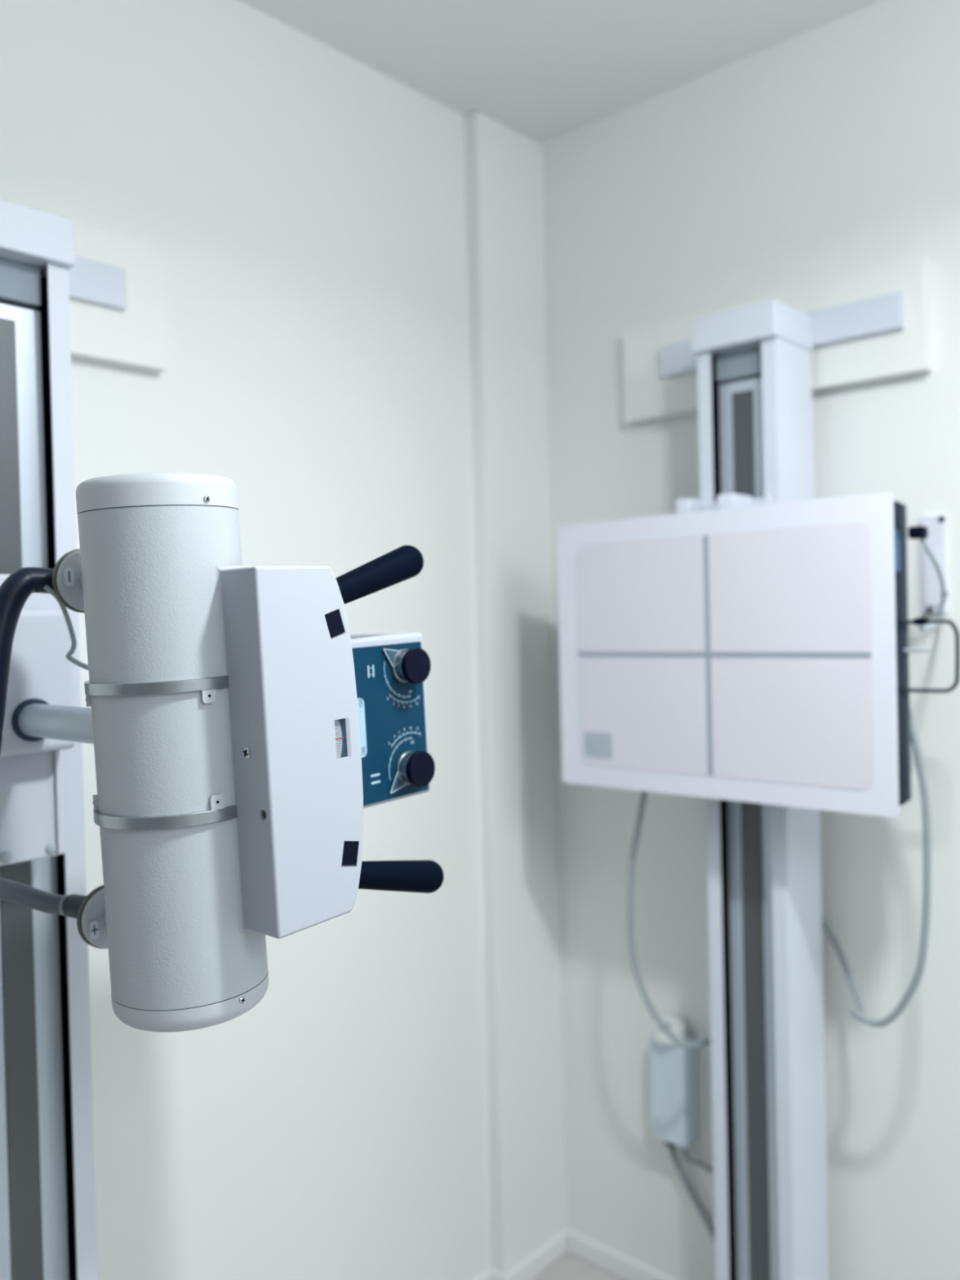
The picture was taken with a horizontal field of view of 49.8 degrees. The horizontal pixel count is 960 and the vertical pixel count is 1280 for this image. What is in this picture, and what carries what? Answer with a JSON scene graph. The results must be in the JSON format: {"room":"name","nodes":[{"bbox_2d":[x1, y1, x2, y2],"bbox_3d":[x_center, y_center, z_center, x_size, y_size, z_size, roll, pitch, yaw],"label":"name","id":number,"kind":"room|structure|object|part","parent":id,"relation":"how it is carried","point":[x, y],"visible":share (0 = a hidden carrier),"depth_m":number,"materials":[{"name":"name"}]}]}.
{"room":"radiology room","nodes":[
{"label":"radiology room","id":0,"kind":"room"},
{"bbox_2d":[0,0,491,1279],"bbox_3d":[-1.151,0.186,1.009,0.100,2.500,3.743,-1,1,42],"label":"wall","id":1,"kind":"structure","parent":0,"point":[305,203],"depth_m":1.85,"materials":[{"name":"paint"}]},
{"bbox_2d":[69,221,167,373],"bbox_3d":[-0.713,-0.513,1.405,0.028,0.194,0.624,-1,1,42],"label":"board","id":2,"kind":"object","parent":1,"relation":"attached to","point":[135,337],"visible":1,"depth_m":1.58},
{"bbox_2d":[474,1267,493,1279],"bbox_3d":[-1.153,1.415,0.909,0.012,0.047,3.526,-1,1,42],"label":"baseboard","id":3,"kind":"structure","parent":1,"relation":"attached to","point":[487,1275],"depth_m":2.20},
{"bbox_2d":[492,1270,503,1279],"bbox_3d":[0.039,1.368,2.199,0.026,0.047,0.012,-1,1,42],"label":"baseboard","id":4,"kind":"structure","parent":1,"relation":"attached to","point":[496,1275],"depth_m":2.20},
{"bbox_2d":[463,110,566,1275],"bbox_3d":[0.082,0.139,2.284,0.058,2.500,0.237,-1,1,42],"label":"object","id":5,"kind":"structure","parent":1,"relation":"attached to","point":[504,189],"depth_m":2.24,"materials":[{"name":"paint"}]},
{"bbox_2d":[239,0,880,143],"bbox_3d":[-0.002,-1.125,-0.077,3.282,0.100,3.943,-1,1,42],"label":"ceiling","id":6,"kind":"structure","parent":0,"point":[545,70],"depth_m":1.92,"materials":[{"name":"paint"}]},
{"bbox_2d":[531,1251,625,1279],"bbox_3d":[0.059,1.474,-0.039,3.282,0.100,3.943,-1,1,42],"label":"floor","id":7,"kind":"structure","parent":0,"point":[569,1266],"depth_m":2.27,"materials":[{"name":"plastic"}]},
{"bbox_2d":[0,198,127,1279],"bbox_3d":[-0.618,0.431,1.352,0.174,1.975,0.478,-1,1,42],"label":"support column","id":8,"kind":"structure","parent":7,"relation":"on","point":[48,1212],"depth_m":1.34,"materials":[{"name":"metal"}]},
{"bbox_3d":[-0.596,0.493,1.337,0.021,1.844,0.103,-1,1,42],"label":"guide rail","id":9,"kind":"part","parent":8,"relation":"part of","materials":[{"name":"metal"}]},
{"bbox_2d":[0,573,93,866],"bbox_3d":[-0.485,0.096,1.177,0.297,0.350,0.128,-1,1,42],"label":"carriage","id":10,"kind":"object","parent":8,"relation":"attached to","point":[42,719],"visible":0.91,"depth_m":1.24,"materials":[{"name":"metal"}]},
{"bbox_3d":[-0.450,0.094,1.152,0.212,0.039,0.039,-1,1,42],"label":"arm","id":11,"kind":"part","parent":10,"relation":"part of","materials":[{"name":"metal"}]},
{"bbox_2d":[52,472,444,1032],"bbox_3d":[-0.224,0.104,1.111,0.391,0.536,0.287,-2,1,-33],"label":"tube","id":12,"kind":"object","parent":10,"relation":"attached to","point":[243,735],"visible":1,"depth_m":0.98,"materials":[{"name":"metal"}]},
{"bbox_2d":[52,548,84,613],"bbox_3d":[-0.397,-0.065,1.097,0.104,0.070,0.070,-1,1,42],"label":"socket","id":13,"kind":"object","parent":12,"relation":"attached to","point":[67,580],"depth_m":1.11,"materials":[{"name":"metal"}]},
{"bbox_2d":[0,567,53,754],"bbox_3d":[-0.607,0.664,1.103,0.396,1.481,0.126,-1,1,-2],"label":"cable","id":14,"kind":"object","parent":13,"relation":"attached to","point":[16,588],"visible":0.62,"depth_m":1.10,"materials":[{"name":"black rubber"}]},
{"bbox_2d":[43,584,88,670],"bbox_3d":[-0.450,-0.010,1.149,0.006,0.103,0.068,-1,1,42],"label":"ground wire","id":15,"kind":"object","parent":14,"relation":"hanging from","point":[73,642],"visible":0.88,"depth_m":1.14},
{"bbox_2d":[76,884,108,948],"bbox_3d":[-0.377,0.305,1.115,0.104,0.070,0.070,-1,1,42],"label":"socket","id":16,"kind":"object","parent":12,"relation":"attached to","point":[91,926],"depth_m":1.12,"materials":[{"name":"metal"}]},
{"bbox_2d":[0,877,86,919],"bbox_3d":[-0.632,0.829,1.118,0.483,1.150,0.089,-2,1,-14],"label":"cable","id":17,"kind":"object","parent":16,"relation":"attached to","point":[68,905],"visible":0.79,"depth_m":1.17,"materials":[{"name":"grey rubber"}]},
{"bbox_3d":[-0.123,-0.065,1.099,0.037,0.072,0.164,-1,4,42],"label":"handle","id":18,"kind":"part","parent":12,"relation":"part of","materials":[{"name":"plastic"}]},
{"bbox_3d":[-0.127,0.094,1.136,0.004,0.174,0.185,-1,4,42],"label":"control panel","id":19,"kind":"part","parent":12,"relation":"part of","materials":[{"name":"blue plastic"}]},
{"bbox_3d":[-0.081,0.029,1.172,0.016,0.038,0.038,-1,4,42],"label":"knob","id":20,"kind":"part","parent":12,"relation":"part of","materials":[{"name":"metal"}]},
{"bbox_3d":[-0.100,0.257,1.117,0.037,0.060,0.163,-1,1,40],"label":"handle","id":21,"kind":"part","parent":12,"relation":"part of","materials":[{"name":"plastic"}]},
{"bbox_3d":[-0.076,0.146,1.176,0.016,0.038,0.038,-1,4,42],"label":"knob","id":22,"kind":"part","parent":12,"relation":"part of","materials":[{"name":"metal"}]},
{"bbox_2d":[501,1231,567,1279],"bbox_3d":[0.122,1.365,2.262,0.012,0.047,0.217,-1,1,42],"label":"baseboard","id":23,"kind":"structure","parent":7,"relation":"on","point":[530,1268],"depth_m":2.27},
{"bbox_2d":[659,290,904,1279],"bbox_3d":[0.513,0.397,1.879,0.478,1.975,0.174,-1,1,42],"label":"support column","id":24,"kind":"structure","parent":7,"relation":"on","point":[752,363],"depth_m":1.85,"materials":[{"name":"metal"}]},
{"bbox_3d":[0.499,0.459,1.859,0.103,1.844,0.021,-1,1,42],"label":"guide rail","id":25,"kind":"part","parent":24,"relation":"part of","materials":[{"name":"metal"}]},
{"bbox_2d":[556,492,959,817],"bbox_3d":[0.445,0.009,1.769,0.706,0.517,0.098,-1,1,42],"label":"panel","id":26,"kind":"object","parent":24,"relation":"attached to","point":[740,647],"visible":1,"depth_m":1.71,"materials":[{"name":"white plastic"}]},
{"bbox_2d":[627,791,710,1048],"bbox_3d":[0.422,0.501,1.957,0.279,0.525,0.072,-1,1,1],"label":"cable","id":27,"kind":"object","parent":26,"relation":"hanging from","point":[664,1027],"visible":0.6,"depth_m":1.97,"materials":[{"name":"grey rubber"}]},
{"bbox_2d":[822,705,931,1026],"bbox_3d":[0.632,0.340,1.764,0.082,0.573,0.326,-2,1,-12],"label":"hanging cable","id":28,"kind":"object","parent":26,"relation":"hanging from","point":[857,1013],"visible":0.88,"depth_m":1.62,"materials":[{"name":"grey rubber"}]},
{"bbox_2d":[907,525,946,631],"bbox_3d":[0.727,-0.097,1.667,0.028,0.163,0.198,-1,1,37],"label":"cable","id":29,"kind":"object","parent":26,"relation":"attached to","point":[917,532],"visible":0.94,"depth_m":1.62,"materials":[{"name":"white plastic"}]},
{"bbox_3d":[0.682,0.024,1.571,0.089,0.112,0.006,-1,1,42],"label":"handle","id":30,"kind":"part","parent":26,"relation":"part of","materials":[{"name":"grey metal"}]},
{"bbox_2d":[542,0,959,1279],"bbox_3d":[1.317,0.123,1.367,3.282,2.500,0.100,-1,1,42],"label":"wall","id":31,"kind":"structure","parent":0,"point":[829,150],"depth_m":1.94,"materials":[{"name":"paint"}]},
{"bbox_2d":[564,1229,675,1279],"bbox_3d":[1.323,1.350,1.330,3.044,0.047,0.012,-1,1,42],"label":"baseboard","id":32,"kind":"structure","parent":31,"relation":"attached to","point":[619,1264],"depth_m":2.26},
{"bbox_2d":[649,1017,697,1148],"bbox_3d":[0.390,0.909,2.115,0.081,0.266,0.073,-1,1,42],"label":"junction box","id":33,"kind":"object","parent":31,"relation":"attached to","point":[673,1103],"visible":0.88,"depth_m":2.10,"materials":[{"name":"plastic"}]},
{"bbox_2d":[657,1022,671,1030],"bbox_3d":[0.373,0.782,2.094,0.026,0.009,0.026,-1,1,42],"label":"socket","id":34,"kind":"object","parent":33,"relation":"attached to","point":[668,1024],"depth_m":2.09,"materials":[{"name":"white plastic"}]},
{"bbox_2d":[668,1146,714,1243],"bbox_3d":[0.474,1.207,2.073,0.208,0.334,0.023,-1,1,42],"label":"power cable","id":35,"kind":"object","parent":33,"relation":"attached to","point":[673,1152],"visible":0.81,"depth_m":2.11,"materials":[{"name":"grey rubber"}]},
{"bbox_2d":[680,1147,713,1173],"bbox_3d":[0.475,1.056,2.065,0.164,0.043,0.016,-1,1,42],"label":"cable","id":36,"kind":"object","parent":33,"relation":"attached to","point":[691,1160],"visible":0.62,"depth_m":2.10,"materials":[{"name":"grey rubber"}]},
{"bbox_2d":[622,255,931,423],"bbox_3d":[0.535,-0.552,1.963,0.612,0.191,0.028,-1,1,42],"label":"board","id":37,"kind":"object","parent":31,"relation":"attached to","point":[648,396],"visible":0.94,"depth_m":1.86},
{"bbox_2d":[920,515,947,613],"bbox_3d":[0.777,-0.129,1.767,0.044,0.166,0.017,-1,1,42],"label":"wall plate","id":38,"kind":"object","parent":31,"relation":"attached to","point":[935,525],"visible":0.78,"depth_m":1.76,"materials":[{"name":"white plastic"}]}
]}

